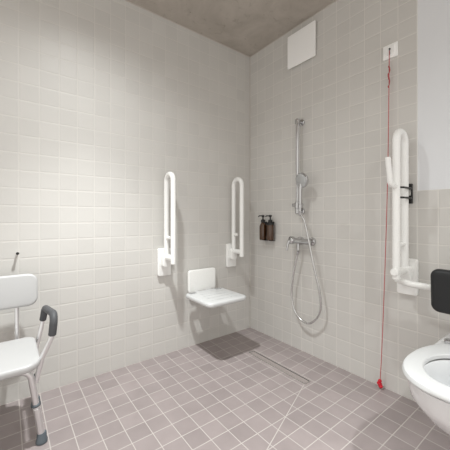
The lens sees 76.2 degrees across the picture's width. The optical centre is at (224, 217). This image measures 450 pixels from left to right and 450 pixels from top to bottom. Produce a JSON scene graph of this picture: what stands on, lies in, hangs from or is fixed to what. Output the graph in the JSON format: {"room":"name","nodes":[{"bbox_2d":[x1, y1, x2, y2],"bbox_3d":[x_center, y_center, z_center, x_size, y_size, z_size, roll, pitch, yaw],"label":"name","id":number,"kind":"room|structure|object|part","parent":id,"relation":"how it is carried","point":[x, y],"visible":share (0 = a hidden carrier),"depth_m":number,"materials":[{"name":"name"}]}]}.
{"room":"accessible bathroom","nodes":[
{"label":"accessible bathroom","id":0,"kind":"room"},
{"bbox_2d":[0,0,249,405],"bbox_3d":[-0.967,-0.211,1.841,3.150,2.590,0.100,0,0,-37],"label":"wall","id":1,"kind":"structure","parent":0,"point":[100,100],"depth_m":1.93,"materials":[{"name":"tile"}]},
{"bbox_2d":[157,172,175,275],"bbox_3d":[-0.410,0.053,2.092,0.105,0.768,0.178,0,0,-37],"label":"grab rail","id":2,"kind":"object","parent":1,"relation":"attached to","point":[166,256],"visible":1,"depth_m":2.10,"materials":[{"name":"white metal"}]},
{"bbox_3d":[-0.456,0.334,2.152,0.105,0.205,0.026,0,0,-37],"label":"wall plate","id":3,"kind":"part","parent":2,"relation":"part of","materials":[{"name":"white metal"}]},
{"bbox_3d":[-0.400,0.002,2.079,0.037,0.665,0.145,0,0,-37],"label":"rail","id":4,"kind":"part","parent":2,"relation":"part of","materials":[{"name":"white metal"}]},
{"bbox_2d":[124,0,248,56],"bbox_3d":[-0.936,-1.504,1.801,2.950,0.007,0.006,0,0,-37],"label":"trim","id":5,"kind":"structure","parent":1,"relation":"attached to","point":[124,0],"depth_m":2.26,"materials":[{"name":"grey"}]},
{"bbox_2d":[186,267,245,307],"bbox_3d":[-0.087,0.521,2.195,0.352,0.202,0.407,0,0,-37],"label":"shower bench","id":6,"kind":"object","parent":1,"relation":"attached to","point":[202,290],"visible":1,"depth_m":2.25,"materials":[{"name":"white plastic"}]},
{"bbox_3d":[-0.188,0.509,2.336,0.262,0.178,0.026,0,0,-37],"label":"backrest","id":7,"kind":"part","parent":6,"relation":"part of","materials":[{"name":"white plastic"}]},
{"bbox_2d":[226,177,243,266],"bbox_3d":[0.099,0.045,2.481,0.105,0.782,0.178,0,0,-37],"label":"grab rail","id":8,"kind":"object","parent":1,"relation":"attached to","point":[231,251],"visible":1,"depth_m":2.49,"materials":[{"name":"white metal"}]},
{"bbox_3d":[0.052,0.334,2.541,0.105,0.205,0.026,0,0,-37],"label":"wall plate","id":9,"kind":"part","parent":8,"relation":"part of","materials":[{"name":"white metal"}]},
{"bbox_3d":[0.109,-0.006,2.467,0.037,0.680,0.145,0,0,-37],"label":"rail","id":10,"kind":"part","parent":8,"relation":"part of","materials":[{"name":"white metal"}]},
{"bbox_2d":[0,327,449,449],"bbox_3d":[-0.026,1.040,0.610,2.950,0.012,3.000,0,0,-37],"label":"floor","id":11,"kind":"structure","parent":0,"point":[213,394],"depth_m":1.55,"materials":[{"name":"grey tile"}]},
{"bbox_2d":[0,274,57,445],"bbox_3d":[-1.133,0.670,1.268,0.646,0.729,0.436,0,0,-37],"label":"chair","id":12,"kind":"object","parent":11,"relation":"on","point":[18,357],"visible":1,"depth_m":1.36,"materials":[{"name":"white plastic"}]},
{"bbox_3d":[-1.079,0.533,1.490,0.021,0.319,0.148,0,0,-37],"label":"backrest post","id":13,"kind":"part","parent":12,"relation":"part of","materials":[{"name":"silver metal"}]},
{"bbox_3d":[-1.242,0.391,1.411,0.540,0.172,0.043,0,0,-37],"label":"backrest","id":14,"kind":"part","parent":12,"relation":"part of","materials":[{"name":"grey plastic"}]},
{"bbox_3d":[-1.115,0.649,1.244,0.510,0.037,0.375,0,0,-37],"label":"seat","id":15,"kind":"part","parent":12,"relation":"part of","materials":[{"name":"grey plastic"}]},
{"bbox_3d":[-0.890,0.834,1.258,0.040,0.342,0.177,0,0,44],"label":"leg","id":16,"kind":"part","parent":12,"relation":"part of","materials":[{"name":"silver metal"}]},
{"bbox_3d":[-0.902,0.628,1.415,0.090,0.376,0.335,0,0,-37],"label":"armrest","id":17,"kind":"part","parent":12,"relation":"part of","materials":[{"name":"silver metal"}]},
{"bbox_2d":[249,351,309,383],"bbox_3d":[0.362,1.049,2.020,0.053,0.014,0.528,0,0,-37],"label":"drain","id":18,"kind":"object","parent":11,"relation":"in","point":[294,375],"visible":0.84,"depth_m":1.98,"materials":[{"name":"silver metal"}]},
{"bbox_2d":[127,0,335,56],"bbox_3d":[-0.026,-1.566,0.610,3.150,0.120,3.200,0,0,-37],"label":"ceiling","id":19,"kind":"structure","parent":0,"point":[246,27],"depth_m":2.15,"materials":[{"name":"concrete"}]},
{"bbox_2d":[250,0,449,401],"bbox_3d":[1.216,-0.211,1.496,0.100,2.590,3.100,0,0,-37],"label":"wall","id":20,"kind":"structure","parent":0,"point":[340,93],"depth_m":1.91,"materials":[{"name":"tile"}]},
{"bbox_2d":[250,0,336,56],"bbox_3d":[0.653,-1.504,2.149,0.006,0.006,1.379,0,0,-37],"label":"trim","id":21,"kind":"structure","parent":20,"relation":"attached to","point":[336,0],"depth_m":2.27,"materials":[{"name":"grey"}]},
{"bbox_2d":[292,118,304,214],"bbox_3d":[0.572,-0.389,2.175,0.092,0.737,0.130,0,0,-14],"label":"shower rail","id":22,"kind":"object","parent":20,"relation":"attached to","point":[298,122],"visible":0.87,"depth_m":2.18,"materials":[{"name":"silver metal"}]},
{"bbox_3d":[0.553,-0.391,2.190,0.025,0.720,0.025,0,0,-37],"label":"rail","id":23,"kind":"part","parent":22,"relation":"part of","materials":[{"name":"silver metal"}]},
{"bbox_2d":[291,173,321,323],"bbox_3d":[0.574,0.230,2.103,0.087,1.111,0.282,0,0,-37],"label":"shower","id":24,"kind":"object","parent":22,"relation":"attached to","point":[302,180],"visible":1,"depth_m":2.08,"materials":[{"name":"silver metal"}]},
{"bbox_3d":[0.554,-0.146,2.112,0.028,0.212,0.045,0,0,-11],"label":"handle","id":25,"kind":"part","parent":24,"relation":"part of","materials":[{"name":"silver metal"}]},
{"bbox_2d":[286,236,315,250],"bbox_3d":[0.569,0.200,2.168,0.111,0.111,0.202,0,0,-37],"label":"shower mixer","id":26,"kind":"object","parent":20,"relation":"attached to","point":[299,241],"visible":0.93,"depth_m":2.17,"materials":[{"name":"silver metal"}]},
{"bbox_3d":[0.510,0.200,2.209,0.066,0.111,0.064,0,0,-37],"label":"lever","id":27,"kind":"part","parent":26,"relation":"part of","materials":[{"name":"silver metal"}]},
{"bbox_2d":[288,20,315,69],"bbox_3d":[0.590,-1.312,2.206,0.032,0.258,0.258,0,0,-37],"label":"air vent","id":28,"kind":"object","parent":20,"relation":"in","point":[301,44],"visible":1,"depth_m":2.18,"materials":[{"name":"white"}]},
{"bbox_2d":[383,41,397,152],"bbox_3d":[0.980,-0.692,1.682,0.050,0.627,0.076,0,0,-37],"label":"switch","id":29,"kind":"object","parent":20,"relation":"attached to","point":[390,51],"depth_m":1.70,"materials":[{"name":"white plastic"}]},
{"bbox_2d":[377,348,382,387],"bbox_3d":[0.945,0.899,1.728,0.050,0.237,0.029,0,0,-37],"label":"pull cord","id":30,"kind":"object","parent":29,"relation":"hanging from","point":[379,382],"depth_m":1.72,"materials":[{"name":"red"}]},
{"bbox_3d":[0.932,1.000,1.728,0.029,0.051,0.035,0,0,-37],"label":"pull knob","id":31,"kind":"part","parent":30,"relation":"part of","materials":[{"name":"red plastic"}]},
{"bbox_3d":[0.952,0.002,1.711,0.053,1.971,0.006,0,0,42],"label":"cord","id":32,"kind":"part","parent":29,"relation":"part of","materials":[{"name":"red fabric"}]},
{"bbox_3d":[0.985,-0.988,1.708,0.010,0.082,0.082,0,0,-37],"label":"plate","id":33,"kind":"part","parent":29,"relation":"part of","materials":[{"name":"white plastic"}]},
{"bbox_2d":[385,128,418,295],"bbox_3d":[0.937,-0.025,1.553,0.274,0.922,0.105,0,0,-37],"label":"grab rail","id":34,"kind":"object","parent":20,"relation":"attached to","point":[397,174],"visible":0.91,"depth_m":1.55,"materials":[{"name":"white metal"}]},
{"bbox_3d":[0.875,-0.231,1.506,0.118,0.165,0.027,0,0,-37],"label":"roll holder rod","id":35,"kind":"part","parent":34,"relation":"part of","materials":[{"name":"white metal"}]},
{"bbox_3d":[0.962,-0.076,1.572,0.147,0.820,0.039,0,0,-37],"label":"rail","id":36,"kind":"part","parent":34,"relation":"part of","materials":[{"name":"white metal"}]},
{"bbox_3d":[1.036,0.334,1.629,0.026,0.205,0.105,0,0,-37],"label":"wall plate","id":37,"kind":"part","parent":34,"relation":"part of","materials":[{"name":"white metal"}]},
{"bbox_2d":[400,184,412,203],"bbox_3d":[0.992,-0.133,1.574,0.162,0.112,0.034,0,0,-37],"label":"clip","id":38,"kind":"object","parent":20,"relation":"attached to","point":[410,187],"visible":0.95,"depth_m":1.61,"materials":[{"name":"black metal"}]},
{"bbox_3d":[1.045,-0.133,1.621,0.020,0.112,0.024,0,0,-37],"label":"plate","id":39,"kind":"part","parent":38,"relation":"part of","materials":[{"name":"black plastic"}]},
{"bbox_2d":[395,269,449,314],"bbox_3d":[1.163,0.346,1.247,0.199,0.205,0.800,0,0,-44],"label":"support","id":40,"kind":"object","parent":20,"relation":"attached to","point":[439,287],"visible":0.94,"depth_m":1.34,"materials":[{"name":"black plastic"}]},
{"bbox_2d":[402,333,449,434],"bbox_3d":[0.969,0.716,1.118,0.753,0.337,0.340,0,0,-37],"label":"toilet","id":41,"kind":"object","parent":20,"relation":"attached to","point":[426,369],"visible":1,"depth_m":1.01,"materials":[{"name":"white ceramic"}]},
{"bbox_3d":[0.367,0.118,2.474,0.062,0.160,0.130,0,0,-37],"label":"holder","id":42,"kind":"object","parent":20,"relation":"attached to","visible":0},
{"bbox_2d":[258,215,265,239],"bbox_3d":[0.329,0.088,2.505,0.061,0.216,0.067,0,0,-37],"label":"soap bottle","id":43,"kind":"object","parent":42,"relation":"in","point":[262,229],"visible":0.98,"depth_m":2.48,"materials":[{"name":"brown plastic"}]},
{"bbox_2d":[265,215,273,240],"bbox_3d":[0.384,0.088,2.433,0.067,0.216,0.067,0,0,-25],"label":"soap bottle","id":44,"kind":"object","parent":42,"relation":"in","point":[269,226],"visible":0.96,"depth_m":2.41,"materials":[{"name":"brown plastic"}]}
]}

